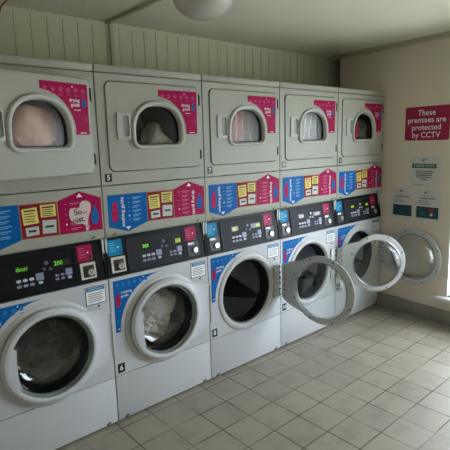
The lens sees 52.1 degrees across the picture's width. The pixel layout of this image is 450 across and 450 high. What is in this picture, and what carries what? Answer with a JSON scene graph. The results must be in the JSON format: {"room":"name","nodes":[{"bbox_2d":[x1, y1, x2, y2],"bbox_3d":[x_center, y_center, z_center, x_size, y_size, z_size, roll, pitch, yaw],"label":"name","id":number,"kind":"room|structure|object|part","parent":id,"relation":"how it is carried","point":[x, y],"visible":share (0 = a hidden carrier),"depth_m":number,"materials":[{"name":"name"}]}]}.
{"room":"laundry","nodes":[
{"label":"laundry","id":0,"kind":"room"},
{"bbox_2d":[0,5,339,87],"bbox_3d":[-0.878,-0.152,3.125,5.670,2.334,0.100,-10,13,-40],"label":"wall","id":1,"kind":"structure","parent":0,"point":[23,32],"depth_m":3.20,"materials":[{"name":"paint"}]},
{"bbox_2d":[105,0,162,65],"bbox_3d":[0.648,0.069,1.642,0.052,2.334,4.167,-10,13,-40],"label":"trim","id":2,"kind":"structure","parent":1,"relation":"attached to","point":[152,2],"depth_m":2.90,"materials":[{"name":"beige paint"}]},
{"bbox_2d":[0,0,449,59],"bbox_3d":[0.665,-1.152,1.493,6.150,0.120,4.800,-10,13,-40],"label":"ceiling","id":3,"kind":"structure","parent":0,"point":[320,28],"depth_m":3.06,"materials":[{"name":"paint"}]},
{"bbox_2d":[172,0,232,20],"bbox_3d":[-0.114,-1.146,2.377,0.340,0.158,0.340,-10,13,-40],"label":"ceiling light","id":4,"kind":"object","parent":3,"relation":"attached to","point":[199,10],"visible":1,"depth_m":2.31,"materials":[{"name":"white glass"}]},
{"bbox_2d":[55,304,449,449],"bbox_3d":[0.732,1.264,1.920,6.150,0.120,4.800,-10,13,-40],"label":"floor","id":5,"kind":"structure","parent":0,"point":[378,378],"depth_m":2.77,"materials":[{"name":"tile"}]},
{"bbox_2d":[0,239,117,449],"bbox_3d":[-1.060,0.610,2.503,0.675,1.061,0.662,-10,13,-40],"label":"washing machine","id":6,"kind":"object","parent":5,"relation":"on","point":[64,287],"visible":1,"depth_m":2.33,"materials":[{"name":"white metal"}]},
{"bbox_3d":[-0.984,0.684,2.145,0.049,0.225,0.012,-10,13,-40],"label":"door handle","id":7,"kind":"part","parent":6,"relation":"part of","materials":[{"name":"grey plastic"}]},
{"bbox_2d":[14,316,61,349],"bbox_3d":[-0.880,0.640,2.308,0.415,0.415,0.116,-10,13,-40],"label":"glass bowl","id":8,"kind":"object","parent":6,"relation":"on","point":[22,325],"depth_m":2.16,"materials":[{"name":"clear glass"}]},
{"bbox_2d":[15,321,63,380],"bbox_3d":[-1.069,0.647,2.502,0.349,0.312,0.380,-10,13,-40],"label":"laundry","id":9,"kind":"object","parent":6,"relation":"in","point":[40,354],"visible":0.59,"depth_m":2.39,"materials":[{"name":"grey fabric"}]},
{"bbox_3d":[-0.903,0.232,2.214,0.388,0.183,0.034,-10,13,-40],"label":"control panel","id":10,"kind":"part","parent":6,"relation":"part of","materials":[{"name":"black plastic"}]},
{"bbox_2d":[0,54,104,255],"bbox_3d":[-1.048,-0.341,2.291,0.677,0.881,0.783,-10,13,-40],"label":"dryer","id":11,"kind":"object","parent":6,"relation":"on","point":[39,185],"visible":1,"depth_m":2.15,"materials":[{"name":"white metal"}]},
{"bbox_3d":[-0.938,-0.410,1.875,0.011,0.138,0.078,5,12,33],"label":"handle","id":12,"kind":"part","parent":11,"relation":"part of","materials":[{"name":"grey plastic"}]},
{"bbox_2d":[12,102,61,146],"bbox_3d":[-1.034,-0.435,2.276,0.452,0.468,0.493,-10,13,-40],"label":"laundry","id":13,"kind":"object","parent":11,"relation":"in","point":[33,124],"visible":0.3,"depth_m":2.11,"materials":[{"name":"fabric"}]},
{"bbox_3d":[-0.836,-0.441,2.054,0.023,0.453,0.593,5,12,33],"label":"door","id":14,"kind":"part","parent":11,"relation":"part of","materials":[{"name":"white metal"}]},
{"bbox_3d":[-0.897,-0.018,2.183,0.675,0.273,0.030,-10,13,-40],"label":"panel","id":15,"kind":"part","parent":11,"relation":"part of","materials":[{"name":"white metal"}]},
{"bbox_2d":[69,201,90,224],"bbox_3d":[-0.725,-0.058,2.306,0.116,0.125,0.001,-10,13,-40],"label":"paper note","id":16,"kind":"object","parent":11,"relation":"attached to","point":[80,215],"visible":1,"depth_m":2.31,"materials":[{"name":"white"}]},
{"bbox_3d":[-0.819,0.641,2.292,0.557,0.486,0.023,-10,13,-40],"label":"door","id":17,"kind":"part","parent":6,"relation":"part of","materials":[{"name":"grey plastic"}]},
{"bbox_3d":[-0.866,1.021,2.364,0.675,0.264,0.022,-10,13,-40],"label":"kick panel","id":18,"kind":"part","parent":6,"relation":"part of","materials":[{"name":"white metal"}]},
{"bbox_3d":[-0.678,0.368,2.416,0.114,0.098,0.002,-10,13,-40],"label":"instruction plate","id":19,"kind":"part","parent":6,"relation":"part of","materials":[{"name":"white"}]},
{"bbox_2d":[103,222,211,419],"bbox_3d":[-0.548,0.518,2.943,0.675,1.061,0.662,-10,13,-40],"label":"washing machine","id":20,"kind":"object","parent":5,"relation":"on","point":[147,373],"visible":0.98,"depth_m":2.70,"materials":[{"name":"white metal"}]},
{"bbox_3d":[-0.578,0.798,2.571,0.043,0.054,0.002,-10,13,-40],"label":"number plate","id":21,"kind":"part","parent":20,"relation":"part of","materials":[{"name":"black plastic"}]},
{"bbox_3d":[-0.472,0.593,2.585,0.049,0.225,0.012,-10,13,-40],"label":"door handle","id":22,"kind":"part","parent":20,"relation":"part of","materials":[{"name":"grey plastic"}]},
{"bbox_2d":[90,64,205,237],"bbox_3d":[-0.582,-0.441,2.782,0.677,0.881,0.644,-10,13,-40],"label":"dryer","id":23,"kind":"object","parent":20,"relation":"on","point":[145,187],"visible":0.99,"depth_m":2.53,"materials":[{"name":"white metal"}]},
{"bbox_3d":[-0.605,-0.244,2.388,0.040,0.042,0.002,-10,13,-40],"label":"number plate","id":24,"kind":"part","parent":23,"relation":"part of","materials":[{"name":"black plastic"}]},
{"bbox_3d":[-0.529,-0.515,2.399,0.078,0.138,0.011,-10,13,-40],"label":"handle","id":25,"kind":"part","parent":23,"relation":"part of","materials":[{"name":"grey plastic"}]},
{"bbox_3d":[-0.383,-0.541,2.546,0.593,0.453,0.023,-10,13,-40],"label":"door","id":26,"kind":"part","parent":23,"relation":"part of","materials":[{"name":"white metal"}]},
{"bbox_3d":[-0.386,-0.110,2.623,0.675,0.273,0.030,-10,13,-40],"label":"panel","id":27,"kind":"part","parent":23,"relation":"part of","materials":[{"name":"white metal"}]},
{"bbox_2d":[139,121,172,143],"bbox_3d":[-0.410,-0.475,2.728,0.194,0.277,0.209,-10,13,-40],"label":"laundry","id":28,"kind":"object","parent":23,"relation":"in","point":[153,134],"visible":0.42,"depth_m":2.66,"materials":[{"name":"fabric"}]},
{"bbox_3d":[-0.392,0.140,2.654,0.388,0.183,0.034,-10,13,-40],"label":"control panel","id":29,"kind":"part","parent":20,"relation":"part of","materials":[{"name":"black plastic"}]},
{"bbox_2d":[141,287,174,340],"bbox_3d":[-0.505,0.530,2.921,0.361,0.367,0.304,-10,13,-40],"label":"laundry","id":30,"kind":"object","parent":20,"relation":"in","point":[157,310],"visible":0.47,"depth_m":2.83,"materials":[{"name":"beige fabric"}]},
{"bbox_3d":[-0.354,0.929,2.804,0.675,0.264,0.022,-10,13,-40],"label":"kick panel","id":31,"kind":"part","parent":20,"relation":"part of","materials":[{"name":"white metal"}]},
{"bbox_3d":[-0.308,0.549,2.732,0.557,0.486,0.023,-10,13,-40],"label":"door","id":32,"kind":"part","parent":20,"relation":"part of","materials":[{"name":"grey plastic"}]},
{"bbox_3d":[-0.167,0.276,2.856,0.114,0.098,0.002,-10,13,-40],"label":"instruction plate","id":33,"kind":"part","parent":20,"relation":"part of","materials":[{"name":"white"}]},
{"bbox_2d":[204,210,354,377],"bbox_3d":[0.173,0.451,3.204,0.752,1.059,1.211,-10,13,-40],"label":"washing machine","id":34,"kind":"object","parent":5,"relation":"on","point":[246,274],"visible":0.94,"depth_m":3.21,"materials":[{"name":"white metal"}]},
{"bbox_3d":[-0.066,0.707,3.011,0.043,0.054,0.002,-10,13,-40],"label":"number plate","id":35,"kind":"part","parent":34,"relation":"part of","materials":[{"name":"black plastic"}]},
{"bbox_2d":[200,74,279,220],"bbox_3d":[-0.070,-0.533,3.222,0.677,0.881,0.644,-10,13,-40],"label":"dryer","id":36,"kind":"object","parent":34,"relation":"on","point":[240,177],"visible":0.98,"depth_m":2.97,"materials":[{"name":"white metal"}]},
{"bbox_3d":[-0.093,-0.336,2.828,0.040,0.042,0.002,-10,13,-40],"label":"number plate","id":37,"kind":"part","parent":36,"relation":"part of","materials":[{"name":"black plastic"}]},
{"bbox_3d":[-0.017,-0.607,2.839,0.078,0.138,0.011,-10,13,-40],"label":"handle","id":38,"kind":"part","parent":36,"relation":"part of","materials":[{"name":"grey plastic"}]},
{"bbox_2d":[231,111,242,141],"bbox_3d":[0.028,-0.627,3.038,0.185,0.310,0.117,-10,13,-40],"label":"laundry","id":39,"kind":"object","parent":36,"relation":"in","point":[237,122],"visible":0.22,"depth_m":3.03,"materials":[{"name":"pink fabric"}]},
{"bbox_3d":[0.126,-0.202,3.063,0.675,0.273,0.030,-10,13,-40],"label":"panel","id":40,"kind":"part","parent":36,"relation":"part of","materials":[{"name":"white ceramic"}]},
{"bbox_3d":[0.129,-0.632,2.986,0.593,0.453,0.023,-10,13,-40],"label":"door","id":41,"kind":"part","parent":36,"relation":"part of","materials":[{"name":"white metal"}]},
{"bbox_2d":[242,111,254,140],"bbox_3d":[0.134,-0.637,3.136,0.095,0.290,0.115,-10,13,-40],"label":"laundry","id":42,"kind":"object","parent":36,"relation":"in","point":[248,117],"visible":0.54,"depth_m":3.10,"materials":[{"name":"white fabric"}]},
{"bbox_3d":[0.120,0.048,3.094,0.388,0.183,0.034,-10,13,-40],"label":"control panel","id":43,"kind":"part","parent":34,"relation":"part of","materials":[{"name":"black plastic"}]},
{"bbox_3d":[0.157,0.837,3.244,0.675,0.264,0.022,-10,13,-40],"label":"kick panel","id":44,"kind":"part","parent":34,"relation":"part of","materials":[{"name":"white metal"}]},
{"bbox_3d":[0.345,0.184,3.296,0.114,0.098,0.002,-10,13,-40],"label":"instruction plate","id":45,"kind":"part","parent":34,"relation":"part of","materials":[{"name":"white"}]},
{"bbox_2d":[294,268,330,318],"bbox_3d":[0.631,0.456,3.111,0.415,0.415,0.116,7,13,40],"label":"glass bowl","id":46,"kind":"object","parent":34,"relation":"on","point":[298,304],"depth_m":3.26,"materials":[{"name":"clear glass"}]},
{"bbox_3d":[0.637,0.445,3.172,0.557,0.486,0.023,7,13,40],"label":"door","id":47,"kind":"part","parent":34,"relation":"part of","materials":[{"name":"grey plastic"}]},
{"bbox_2d":[277,200,404,346],"bbox_3d":[0.757,0.325,3.830,1.109,1.061,1.022,-10,13,-40],"label":"washing machine","id":48,"kind":"object","parent":5,"relation":"on","point":[308,230],"visible":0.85,"depth_m":3.71,"materials":[{"name":"white metal"}]},
{"bbox_3d":[0.631,-0.044,3.534,0.388,0.183,0.034,-10,13,-40],"label":"control panel","id":49,"kind":"part","parent":48,"relation":"part of","materials":[{"name":"black plastic"}]},
{"bbox_2d":[277,82,337,208],"bbox_3d":[0.441,-0.625,3.662,0.677,0.881,0.644,-10,13,-40],"label":"dryer","id":50,"kind":"object","parent":48,"relation":"on","point":[308,168],"visible":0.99,"depth_m":3.41,"materials":[{"name":"white metal"}]},
{"bbox_3d":[0.495,-0.699,3.279,0.078,0.138,0.011,-10,13,-40],"label":"handle","id":51,"kind":"part","parent":50,"relation":"part of","materials":[{"name":"grey plastic"}]},
{"bbox_3d":[0.637,-0.294,3.503,0.675,0.273,0.030,-10,13,-40],"label":"panel","id":52,"kind":"part","parent":50,"relation":"part of","materials":[{"name":"white metal"}]},
{"bbox_2d":[301,113,316,139],"bbox_3d":[0.579,-0.721,3.516,0.295,0.300,0.122,-10,13,-40],"label":"laundry","id":53,"kind":"object","parent":50,"relation":"in","point":[308,128],"visible":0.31,"depth_m":3.52,"materials":[{"name":"white fabric"}]},
{"bbox_3d":[0.640,-0.725,3.426,0.593,0.453,0.023,-10,13,-40],"label":"door","id":54,"kind":"part","parent":50,"relation":"part of","materials":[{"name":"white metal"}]},
{"bbox_3d":[0.669,0.745,3.684,0.675,0.264,0.022,-10,13,-40],"label":"kick panel","id":55,"kind":"part","parent":48,"relation":"part of","materials":[{"name":"white metal"}]},
{"bbox_3d":[0.856,0.092,3.736,0.114,0.098,0.002,-10,13,-40],"label":"instruction plate","id":56,"kind":"part","parent":48,"relation":"part of","materials":[{"name":"white plastic"}]},
{"bbox_3d":[1.218,0.316,3.813,0.557,0.486,0.023,-2,10,-3],"label":"door","id":57,"kind":"part","parent":48,"relation":"part of","materials":[{"name":"grey plastic"}]},
{"bbox_2d":[369,248,400,285],"bbox_3d":[1.257,0.323,3.764,0.415,0.415,0.116,-2,10,-3],"label":"glass bowl","id":58,"kind":"object","parent":48,"relation":"on","point":[397,275],"depth_m":3.82,"materials":[{"name":"clear glass"}]},
{"bbox_3d":[1.443,0.319,3.833,0.049,0.225,0.013,-2,10,-3],"label":"door handle","id":59,"kind":"part","parent":48,"relation":"part of","materials":[{"name":"grey plastic"}]},
{"bbox_2d":[334,193,440,316],"bbox_3d":[1.169,0.273,4.058,0.675,1.061,1.214,-10,13,-40],"label":"washing machine","id":60,"kind":"object","parent":5,"relation":"on","point":[357,217],"visible":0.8,"depth_m":4.08,"materials":[{"name":"white metal"}]},
{"bbox_3d":[1.180,0.653,4.124,0.675,0.264,0.022,-10,13,-40],"label":"kick panel","id":61,"kind":"part","parent":60,"relation":"part of","materials":[{"name":"white metal"}]},
{"bbox_3d":[1.143,-0.136,3.974,0.388,0.183,0.034,-10,13,-40],"label":"control panel","id":62,"kind":"part","parent":60,"relation":"part of","materials":[{"name":"black plastic"}]},
{"bbox_2d":[335,88,383,199],"bbox_3d":[0.953,-0.717,4.102,0.677,0.881,0.644,-10,13,-40],"label":"dryer","id":63,"kind":"object","parent":60,"relation":"on","point":[359,161],"visible":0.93,"depth_m":3.86,"materials":[{"name":"white metal"}]},
{"bbox_3d":[1.006,-0.790,3.719,0.078,0.138,0.011,-10,13,-40],"label":"handle","id":64,"kind":"part","parent":63,"relation":"part of","materials":[{"name":"grey plastic"}]},
{"bbox_2d":[355,121,358,138],"bbox_3d":[1.093,-0.792,3.981,0.122,0.257,0.118,2,11,18],"label":"laundry","id":65,"kind":"object","parent":63,"relation":"in","point":[356,124],"visible":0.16,"depth_m":3.92,"materials":[{"name":"red fabric"}]},
{"bbox_3d":[1.149,-0.386,3.943,0.675,0.273,0.030,-10,13,-40],"label":"panel","id":66,"kind":"part","parent":63,"relation":"part of","materials":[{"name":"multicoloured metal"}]},
{"bbox_3d":[1.152,-0.816,3.866,0.593,0.453,0.023,-10,13,-40],"label":"door","id":67,"kind":"part","parent":63,"relation":"part of","materials":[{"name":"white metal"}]},
{"bbox_2d":[357,118,367,138],"bbox_3d":[1.192,-0.811,4.096,0.136,0.281,0.156,-10,13,-40],"label":"laundry","id":68,"kind":"object","parent":63,"relation":"in","point":[362,132],"visible":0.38,"depth_m":4.04,"materials":[{"name":"green fabric"}]},
{"bbox_3d":[1.368,0.001,4.176,0.114,0.098,0.002,-10,13,-40],"label":"instruction plate","id":69,"kind":"part","parent":60,"relation":"part of","materials":[{"name":"white plastic"}]},
{"bbox_3d":[1.617,0.270,4.012,0.023,0.486,0.557,-9,12,-36],"label":"door","id":70,"kind":"part","parent":60,"relation":"part of","materials":[{"name":"grey plastic"}]},
{"bbox_2d":[340,37,449,311],"bbox_3d":[2.481,-0.241,3.109,0.399,2.334,4.045,-9,12,-36],"label":"wall","id":71,"kind":"structure","parent":0,"point":[414,75],"depth_m":3.95,"materials":[{"name":"paint"}]},
{"bbox_2d":[327,31,449,60],"bbox_3d":[2.241,-1.352,2.825,0.042,0.036,4.163,-9,12,-36],"label":"trim","id":72,"kind":"structure","parent":71,"relation":"attached to","point":[444,34],"depth_m":3.90,"materials":[{"name":"beige paint"}]},
{"bbox_2d":[391,187,413,219],"bbox_3d":[1.554,-0.191,4.046,0.002,0.269,0.213,-9,12,-36],"label":"paper notice","id":73,"kind":"object","parent":71,"relation":"attached to","point":[401,198],"visible":1,"depth_m":4.04,"materials":[{"name":"white paper"}]},
{"bbox_2d":[393,204,411,215],"bbox_3d":[1.559,-0.132,4.052,0.001,0.096,0.181,-9,12,-36],"label":"picture","id":74,"kind":"object","parent":73,"relation":"attached to","point":[398,209],"depth_m":4.05},
{"bbox_2d":[376,292,449,325],"bbox_3d":[2.479,0.907,2.986,0.034,0.116,3.571,-9,12,-36],"label":"baseboard","id":75,"kind":"structure","parent":71,"relation":"attached to","point":[423,311],"depth_m":4.04,"materials":[{"name":"tile"}]},
{"bbox_2d":[409,156,440,188],"bbox_3d":[1.666,-0.440,3.840,0.002,0.259,0.268,-9,12,-36],"label":"paper notice","id":76,"kind":"object","parent":71,"relation":"attached to","point":[424,171],"visible":1,"depth_m":3.84,"materials":[{"name":"white paper"}]},
{"bbox_2d":[413,188,440,221],"bbox_3d":[1.693,-0.168,3.862,0.002,0.267,0.229,-9,12,-36],"label":"paper notice","id":77,"kind":"object","parent":71,"relation":"attached to","point":[426,201],"visible":1,"depth_m":3.86,"materials":[{"name":"white paper"}]},
{"bbox_2d":[416,206,438,219],"bbox_3d":[1.698,-0.103,3.868,0.001,0.096,0.197,-9,12,-36],"label":"picture","id":78,"kind":"object","parent":77,"relation":"attached to","point":[422,212],"depth_m":3.86},
{"bbox_2d":[405,104,449,140],"bbox_3d":[1.653,-0.834,3.770,0.006,0.274,0.386,-9,12,-36],"label":"warning sign","id":79,"kind":"object","parent":71,"relation":"attached to","point":[424,122],"visible":1,"depth_m":3.76,"materials":[{"name":"red plastic"}]},
{"bbox_2d":[433,227,449,302],"bbox_3d":[2.530,-0.076,2.938,0.361,1.655,2.278,-9,12,-36],"label":"window","id":80,"kind":"structure","parent":71,"relation":"in","point":[446,298],"depth_m":3.80,"materials":[{"name":"white"}]},
{"bbox_3d":[2.537,0.726,3.068,0.321,0.030,2.278,-9,12,-36],"label":"sill","id":81,"kind":"part","parent":80,"relation":"part of","materials":[{"name":"white"}]}
]}

